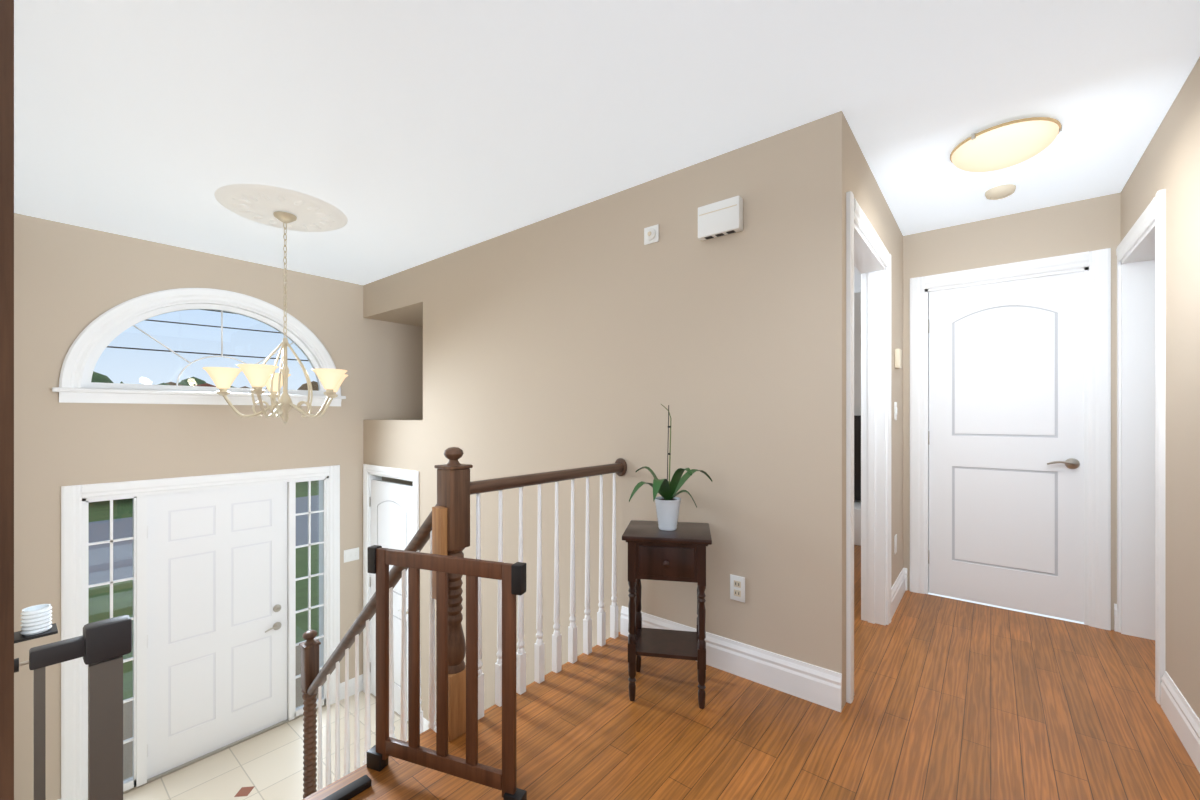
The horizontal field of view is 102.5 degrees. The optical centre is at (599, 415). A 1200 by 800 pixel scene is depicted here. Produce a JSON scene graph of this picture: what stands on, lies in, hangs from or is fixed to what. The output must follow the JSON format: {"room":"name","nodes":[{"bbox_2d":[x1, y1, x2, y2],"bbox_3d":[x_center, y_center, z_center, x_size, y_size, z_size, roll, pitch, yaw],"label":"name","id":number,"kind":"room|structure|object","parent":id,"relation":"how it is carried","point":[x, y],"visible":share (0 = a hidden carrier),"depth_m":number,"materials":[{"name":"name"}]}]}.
{"room":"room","nodes":[
{"label":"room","id":0,"kind":"room"},
{"bbox_2d":[0,0,13,799],"bbox_3d":[-2.158,0.835,1.681,3.810,4.150,0.120,0,0,39],"label":"wall","id":1,"kind":"structure","parent":0,"point":[6,6],"depth_m":0.52,"materials":[{"name":"brown paint"}]},
{"bbox_2d":[14,604,57,643],"bbox_3d":[-2.706,0.984,2.300,0.140,0.127,0.149,0,0,39],"label":"sconce","id":2,"kind":"object","parent":1,"relation":"attached to","point":[36,622],"visible":0.98,"depth_m":2.28,"materials":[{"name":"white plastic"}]},
{"bbox_2d":[14,213,422,799],"bbox_3d":[-2.644,0.835,4.232,0.160,4.150,3.840,0,0,39],"label":"wall","id":3,"kind":"structure","parent":0,"point":[66,276],"depth_m":3.34,"materials":[{"name":"beige paint"}]},
{"bbox_2d":[52,288,345,405],"bbox_3d":[-2.965,-0.528,3.785,0.205,0.890,1.780,0,0,39],"label":"arched window","id":4,"kind":"structure","parent":3,"relation":"in","point":[75,384],"depth_m":3.52,"materials":[{"name":"white wood"}]},
{"bbox_2d":[82,476,328,799],"bbox_3d":[-2.989,1.577,3.804,0.164,2.065,1.520,0,0,39],"label":"frame","id":5,"kind":"object","parent":3,"relation":"in","point":[139,778],"depth_m":3.40,"materials":[{"name":"white wood"}]},
{"bbox_2d":[147,482,286,778],"bbox_3d":[-2.953,1.583,3.770,0.094,2.030,0.892,0,0,39],"label":"front door","id":6,"kind":"structure","parent":3,"relation":"in","point":[217,558],"depth_m":3.72,"materials":[{"name":"white wood"}]},
{"bbox_2d":[344,547,358,562],"bbox_3d":[-2.319,1.302,4.497,0.010,0.115,0.140,0,0,39],"label":"switch plate","id":7,"kind":"object","parent":3,"relation":"attached to","point":[350,554],"visible":1,"depth_m":4.50,"materials":[{"name":"white plastic"}]},
{"bbox_2d":[123,691,407,799],"bbox_3d":[-2.345,2.734,3.284,1.820,0.252,2.135,0,0,39],"label":"floor","id":8,"kind":"structure","parent":0,"point":[268,765],"depth_m":3.57,"materials":[{"name":"tile"}]},
{"bbox_2d":[363,111,848,723],"bbox_3d":[-0.260,1.430,3.734,4.170,5.340,1.190,0,0,39],"label":"wall","id":9,"kind":"structure","parent":0,"point":[560,341],"depth_m":2.51,"materials":[{"name":"beige paint"}]},
{"bbox_2d":[369,479,412,720],"bbox_3d":[-1.864,1.602,4.273,0.776,2.000,0.088,0,0,39],"label":"closet door","id":10,"kind":"structure","parent":9,"relation":"in","point":[391,504],"depth_m":4.25,"materials":[{"name":"white wood"}]},
{"bbox_2d":[61,189,1164,799],"bbox_3d":[-0.153,0.838,3.220,6.381,3.545,1.802,0,0,13],"label":"trim","id":11,"kind":"structure","parent":9,"relation":"attached to","point":[1140,254],"depth_m":2.76,"materials":[{"name":"white wood"}]},
{"bbox_2d":[58,568,1199,799],"bbox_3d":[-1.584,1.830,1.286,5.200,1.560,7.800,0,0,39],"label":"baseboard","id":12,"kind":"structure","parent":9,"relation":"attached to","point":[821,686],"depth_m":2.10,"materials":[{"name":"white wood"}]},
{"bbox_2d":[644,224,658,244],"bbox_3d":[0.255,-0.936,2.526,0.079,0.112,0.077,0,0,-18],"label":"thermostat","id":13,"kind":"object","parent":9,"relation":"attached to","point":[651,234],"depth_m":2.52,"materials":[{"name":"white plastic"}]},
{"bbox_2d":[698,196,742,240],"bbox_3d":[0.564,-0.924,2.265,0.210,0.152,0.051,0,0,39],"label":"door chime","id":14,"kind":"object","parent":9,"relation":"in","point":[724,217],"visible":1,"depth_m":2.24,"materials":[{"name":"white plastic"}]},
{"bbox_2d":[730,574,744,602],"bbox_3d":[0.606,0.785,2.213,0.092,0.145,0.069,0,0,-32],"label":"outlet plate","id":15,"kind":"object","parent":9,"relation":"attached to","point":[737,588],"depth_m":2.23,"materials":[{"name":"white plastic"}]},
{"bbox_2d":[14,0,1199,292],"bbox_3d":[0.108,-1.300,0.878,8.940,0.120,9.900,0,0,39],"label":"ceiling","id":16,"kind":"structure","parent":0,"point":[437,128],"depth_m":1.87,"materials":[{"name":"white paint"}]},
{"bbox_2d":[203,184,347,422],"bbox_3d":[-1.911,-0.595,2.929,0.746,1.290,0.756,0,0,39],"label":"chandelier","id":17,"kind":"object","parent":16,"relation":"hanging from","point":[286,209],"visible":1,"depth_m":2.83,"materials":[{"name":"white metal"}]},
{"bbox_2d":[985,184,1015,199],"bbox_3d":[2.199,-1.221,2.646,0.132,0.038,0.132,0,0,39],"label":"smoke detector","id":18,"kind":"object","parent":16,"relation":"attached to","point":[1002,191],"visible":1,"depth_m":2.62,"materials":[{"name":"beige plastic"}]},
{"bbox_2d":[950,117,1061,171],"bbox_3d":[1.796,-1.184,2.148,0.384,0.111,0.382,0,0,39],"label":"ceiling light","id":19,"kind":"object","parent":16,"relation":"attached to","point":[1008,144],"depth_m":2.06,"materials":[{"name":"white glass"}]},
{"bbox_2d":[303,545,1199,799],"bbox_3d":[0.022,1.340,0.884,8.200,0.280,9.400,0,0,39],"label":"floor","id":20,"kind":"structure","parent":0,"point":[954,699],"depth_m":1.83,"materials":[{"name":"brown wood"}]},
{"bbox_2d":[14,615,371,799],"bbox_3d":[-0.986,0.836,1.285,0.048,0.728,0.737,0,0,39],"label":"metal gate","id":21,"kind":"object","parent":20,"relation":"on","point":[102,646],"visible":0.93,"depth_m":1.08,"materials":[{"name":"black metal"}]},
{"bbox_2d":[367,545,526,799],"bbox_3d":[-0.510,0.825,1.555,0.597,0.751,0.041,0,0,20],"label":"gate","id":22,"kind":"object","parent":20,"relation":"on","point":[513,576],"visible":1,"depth_m":1.54,"materials":[{"name":"brown wood"}]},
{"bbox_2d":[299,447,626,798],"bbox_3d":[-0.774,1.365,2.648,1.472,2.491,1.142,0,0,39],"label":"stair railing","id":23,"kind":"object","parent":20,"relation":"on","point":[447,526],"visible":0.82,"depth_m":2.12,"materials":[{"name":"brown wood"}]},
{"bbox_2d":[622,520,711,708],"bbox_3d":[0.298,0.850,2.118,0.367,0.700,0.321,0,0,11],"label":"side table","id":24,"kind":"object","parent":20,"relation":"on","point":[679,555],"visible":1,"depth_m":2.01,"materials":[{"name":"brown wood"}]},
{"bbox_2d":[629,404,711,530],"bbox_3d":[0.291,0.224,2.104,0.285,0.551,0.484,0,0,39],"label":"orchid plant","id":25,"kind":"object","parent":24,"relation":"on","point":[667,504],"visible":1,"depth_m":2.08,"materials":[{"name":"green plant"}]},
{"bbox_2d":[854,416,860,545],"bbox_3d":[2.307,0.600,4.786,1.050,1.200,0.440,0,0,39],"label":"dresser","id":26,"kind":"object","parent":20,"relation":"on","point":[857,419],"visible":0.02,"depth_m":4.75,"materials":[{"name":"black"}]},
{"bbox_2d":[854,292,860,501],"bbox_3d":[0.006,0.130,0.896,8.480,2.740,9.640,0,0,39],"label":"wall","id":27,"kind":"structure","parent":0,"point":[857,296],"depth_m":4.85,"materials":[{"name":"white paint"}]},
{"bbox_2d":[849,126,902,587],"bbox_3d":[2.034,0.130,3.347,0.120,2.740,3.240,0,0,39],"label":"wall","id":28,"kind":"structure","parent":0,"point":[863,184],"depth_m":3.00,"materials":[{"name":"beige paint"}]},
{"bbox_2d":[894,402,896,419],"bbox_3d":[1.780,-0.027,2.959,0.024,0.104,0.069,0,0,-32],"label":"switch plate","id":29,"kind":"object","parent":28,"relation":"attached to","point":[895,403],"depth_m":3.02,"materials":[{"name":"white plastic"}]},
{"bbox_2d":[894,534,896,553],"bbox_3d":[1.780,0.783,2.959,0.024,0.114,0.069,0,0,-32],"label":"outlet plate","id":30,"kind":"object","parent":28,"relation":"attached to","point":[895,537],"depth_m":3.02,"materials":[{"name":"white plastic"}]},
{"bbox_2d":[895,349,901,368],"bbox_3d":[1.844,-0.351,3.030,0.049,0.119,0.077,0,0,-18],"label":"thermostat","id":31,"kind":"object","parent":28,"relation":"attached to","point":[898,352],"depth_m":3.02,"materials":[{"name":"white plastic"}]},
{"bbox_2d":[903,192,1120,629],"bbox_3d":[2.530,0.130,3.046,1.030,2.740,0.120,0,0,39],"label":"wall","id":32,"kind":"structure","parent":0,"point":[1092,224],"depth_m":2.95,"materials":[{"name":"beige paint"}]},
{"bbox_2d":[928,271,1083,621],"bbox_3d":[2.498,0.177,2.999,0.766,2.030,0.088,0,0,39],"label":"hall door","id":33,"kind":"structure","parent":32,"relation":"in","point":[1006,431],"depth_m":2.98,"materials":[{"name":"white wood"}]},
{"bbox_2d":[1121,57,1199,718],"bbox_3d":[0.954,0.130,0.192,0.120,2.740,9.500,0,0,39],"label":"wall","id":34,"kind":"structure","parent":0,"point":[1170,162],"depth_m":1.82,"materials":[{"name":"beige paint"}]},
{"label":"outside","id":35,"kind":"structure","parent":0,"visible":0},
{"bbox_2d":[89,309,318,779],"bbox_3d":[-102.805,-1.676,83.441,255.190,9.672,300.000,0,0,39],"label":"scenery","id":36,"kind":"structure","parent":35,"point":[99,512],"depth_m":9.34,"materials":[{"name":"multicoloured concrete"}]}
]}

